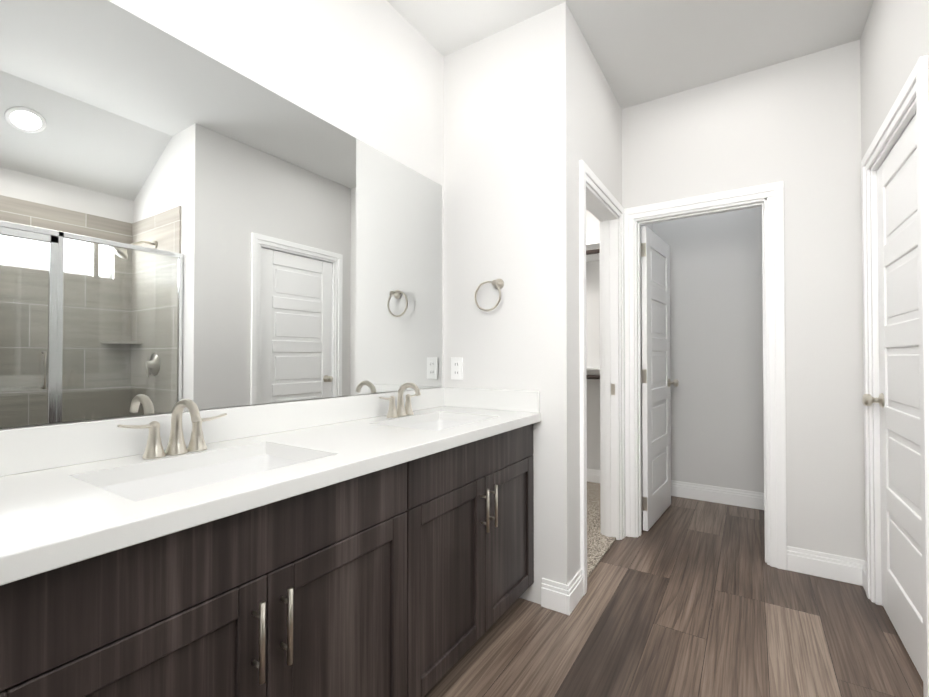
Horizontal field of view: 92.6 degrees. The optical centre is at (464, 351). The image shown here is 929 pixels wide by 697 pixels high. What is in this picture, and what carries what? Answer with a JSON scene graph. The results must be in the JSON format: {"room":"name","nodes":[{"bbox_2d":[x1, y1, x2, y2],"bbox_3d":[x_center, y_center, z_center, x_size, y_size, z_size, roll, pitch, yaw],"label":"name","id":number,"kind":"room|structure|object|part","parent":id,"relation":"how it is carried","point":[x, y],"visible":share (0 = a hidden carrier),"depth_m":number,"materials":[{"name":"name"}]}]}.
{"room":"bathroom","nodes":[
{"label":"bathroom","id":0,"kind":"room"},
{"bbox_2d":[0,0,443,429],"bbox_3d":[-0.863,-0.223,1.327,0.110,2.785,2.600,0,-1,33],"label":"wall","id":1,"kind":"structure","parent":0,"point":[360,67],"depth_m":1.79,"materials":[{"name":"white paint"}]},
{"bbox_2d":[0,0,441,428],"bbox_3d":[-0.809,-0.365,1.301,0.006,1.072,2.532,0,-1,33],"label":"mirror","id":2,"kind":"object","parent":1,"relation":"attached to","point":[180,220],"visible":1,"depth_m":1.28,"materials":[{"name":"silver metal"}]},
{"bbox_2d":[0,387,443,473],"bbox_3d":[-0.813,0.224,1.272,0.019,0.100,2.582,0,-1,33],"label":"backsplash","id":3,"kind":"structure","parent":1,"relation":"attached to","point":[36,447],"depth_m":1.16,"materials":[{"name":"white stone"}]},
{"bbox_2d":[444,12,543,603],"bbox_3d":[0.162,-0.211,2.278,0.540,2.785,0.110,0,-1,33],"label":"wall","id":4,"kind":"structure","parent":0,"point":[498,136],"depth_m":2.21,"materials":[{"name":"white paint"}]},
{"bbox_2d":[451,357,462,379],"bbox_3d":[-0.041,0.087,2.334,0.072,0.116,0.007,0,-1,33],"label":"electrical outlet plate","id":5,"kind":"object","parent":4,"relation":"attached to","point":[456,368],"visible":1,"depth_m":2.33,"materials":[{"name":"white plastic"}]},
{"bbox_2d":[474,279,503,310],"bbox_3d":[0.124,-0.281,2.202,0.151,0.164,0.058,0,-1,33],"label":"towel ring","id":6,"kind":"object","parent":4,"relation":"attached to","point":[498,284],"visible":1,"depth_m":2.19,"materials":[{"name":"silver metal"}]},
{"bbox_2d":[444,387,539,413],"bbox_3d":[0.117,0.235,2.220,0.555,0.100,0.020,0,-1,33],"label":"backsplash","id":7,"kind":"structure","parent":4,"relation":"attached to","point":[453,396],"depth_m":2.19,"materials":[{"name":"white stone"}]},
{"bbox_2d":[541,578,560,600],"bbox_3d":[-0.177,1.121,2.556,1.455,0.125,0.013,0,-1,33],"label":"baseboard","id":8,"kind":"structure","parent":4,"relation":"attached to","point":[550,589],"depth_m":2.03,"materials":[{"name":"white wood"}]},
{"bbox_2d":[544,2,627,584],"bbox_3d":[1.000,-0.203,2.928,0.135,2.785,2.110,0,-1,33],"label":"wall","id":9,"kind":"structure","parent":0,"point":[584,120],"depth_m":2.07,"materials":[{"name":"white paint"}]},
{"bbox_2d":[586,241,599,378],"bbox_3d":[0.939,-0.348,4.044,1.170,1.175,0.320,0,-1,33],"label":"shelf","id":10,"kind":"object","parent":9,"relation":"attached to","point":[592,251],"depth_m":3.75,"materials":[{"name":"white wood"}]},
{"bbox_2d":[587,469,599,482],"bbox_3d":[0.904,1.141,4.231,1.455,0.125,0.013,0,-1,33],"label":"baseboard","id":11,"kind":"structure","parent":9,"relation":"attached to","point":[593,475],"depth_m":4.05,"materials":[{"name":"white wood"}]},
{"bbox_2d":[587,481,615,578],"bbox_3d":[0.395,1.188,3.373,1.564,0.014,2.008,0,-1,33],"label":"floor","id":12,"kind":"structure","parent":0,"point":[599,544],"depth_m":2.85,"materials":[{"name":"beige carpet"}]},
{"bbox_2d":[387,0,872,108],"bbox_3d":[0.575,-1.434,1.670,3.970,0.475,4.950,0,-1,33],"label":"ceiling","id":13,"kind":"structure","parent":0,"point":[643,51],"depth_m":2.21,"materials":[{"name":"white paint"}]},
{"bbox_2d":[424,496,923,696],"bbox_3d":[0.575,1.204,1.638,3.970,0.060,4.950,0,-1,33],"label":"floor","id":14,"kind":"structure","parent":0,"point":[685,597],"depth_m":1.85,"materials":[{"name":"brown wood"}]},
{"bbox_2d":[0,418,540,696],"bbox_3d":[-0.581,0.739,1.129,0.558,0.855,2.602,0,-1,33],"label":"bathroom vanity","id":15,"kind":"object","parent":14,"relation":"on","point":[375,545],"depth_m":1.02,"materials":[{"name":"brown wood"}]},
{"bbox_2d":[0,406,539,573],"bbox_3d":[-0.582,0.292,1.134,0.557,0.040,2.602,0,-1,33],"label":"countertop","id":16,"kind":"structure","parent":15,"relation":"on","point":[57,511],"depth_m":0.95,"materials":[{"name":"white stone"}]},
{"bbox_2d":[112,399,227,457],"bbox_3d":[-0.738,0.198,1.170,0.140,0.149,0.265,0,-1,33],"label":"faucet","id":17,"kind":"object","parent":16,"relation":"on","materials":[{"name":"silver metal"}]},
{"bbox_2d":[96,450,307,497],"bbox_3d":[-0.601,0.358,1.080,0.331,0.117,0.471,0,-1,33],"label":"sink","id":18,"kind":"object","parent":16,"relation":"in","point":[147,483],"depth_m":1.19,"materials":[{"name":"white ceramic"}]},
{"bbox_2d":[376,382,423,417],"bbox_3d":[-0.246,0.207,1.933,0.140,0.149,0.265,0,-1,33],"label":"faucet","id":19,"kind":"object","parent":16,"relation":"on","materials":[{"name":"silver metal"}]},
{"bbox_2d":[396,418,479,429],"bbox_3d":[-0.109,0.367,1.843,0.331,0.117,0.471,0,-1,33],"label":"sink","id":20,"kind":"object","parent":16,"relation":"in","point":[424,423],"depth_m":2.06,"materials":[{"name":"white ceramic"}]},
{"bbox_2d":[628,41,859,558],"bbox_3d":[1.867,-0.209,2.431,1.860,2.785,0.115,0,-1,33],"label":"wall","id":21,"kind":"structure","parent":0,"point":[793,121],"depth_m":2.51,"materials":[{"name":"white paint"}]},
{"bbox_2d":[640,226,678,530],"bbox_3d":[1.391,0.174,3.204,0.175,2.020,0.688,-1,-1,37],"label":"hall door","id":22,"kind":"structure","parent":21,"relation":"in","point":[656,382],"depth_m":3.11,"materials":[{"name":"white wood"}]},
{"bbox_3d":[1.568,0.237,3.439,0.175,0.066,0.100,-1,-1,37],"label":"knob","id":23,"kind":"part","parent":22,"relation":"part of","materials":[{"name":"silver metal"}]},
{"bbox_2d":[579,160,786,595],"bbox_3d":[1.139,0.123,2.388,0.986,2.117,0.996,0,-1,33],"label":"door frame","id":24,"kind":"structure","parent":21,"relation":"attached to","point":[620,369],"depth_m":2.73,"materials":[{"name":"white wood"}]},
{"bbox_3d":[0.945,0.238,2.823,0.026,0.070,0.002,0,-1,33],"label":"closet jamb strike","id":25,"kind":"part","parent":24,"relation":"part of","materials":[{"name":"silver metal"}]},
{"bbox_2d":[671,480,763,509],"bbox_3d":[2.414,1.129,3.257,1.912,0.125,0.013,0,-1,33],"label":"baseboard","id":26,"kind":"structure","parent":21,"relation":"attached to","point":[729,496],"depth_m":3.51,"materials":[{"name":"white wood"}]},
{"bbox_2d":[787,546,865,591],"bbox_3d":[1.885,1.118,2.317,0.322,0.125,0.027,0,-1,33],"label":"baseboard","id":27,"kind":"structure","parent":21,"relation":"attached to","point":[810,562],"depth_m":2.31,"materials":[{"name":"white wood"}]},
{"bbox_2d":[856,0,928,580],"bbox_3d":[1.682,-0.219,1.619,0.110,2.785,1.410,0,-1,33],"label":"wall","id":28,"kind":"structure","parent":0,"point":[895,34],"depth_m":1.97,"materials":[{"name":"white paint"}]},
{"bbox_2d":[862,115,922,679],"bbox_3d":[1.754,0.157,1.759,0.175,2.020,0.720,0,-1,33],"label":"door","id":29,"kind":"structure","parent":28,"relation":"in","point":[898,399],"depth_m":1.78,"materials":[{"name":"white wood"}]},
{"bbox_3d":[1.923,0.220,2.019,0.175,0.066,0.100,0,-1,33],"label":"knob","id":30,"kind":"part","parent":29,"relation":"part of","materials":[{"name":"silver metal"}]},
{"bbox_2d":[861,55,928,696],"bbox_3d":[1.761,0.115,1.755,0.127,2.117,0.897,0,-1,33],"label":"door frame","id":31,"kind":"structure","parent":28,"relation":"attached to","point":[916,85],"depth_m":1.82,"materials":[{"name":"white wood"}]}
]}

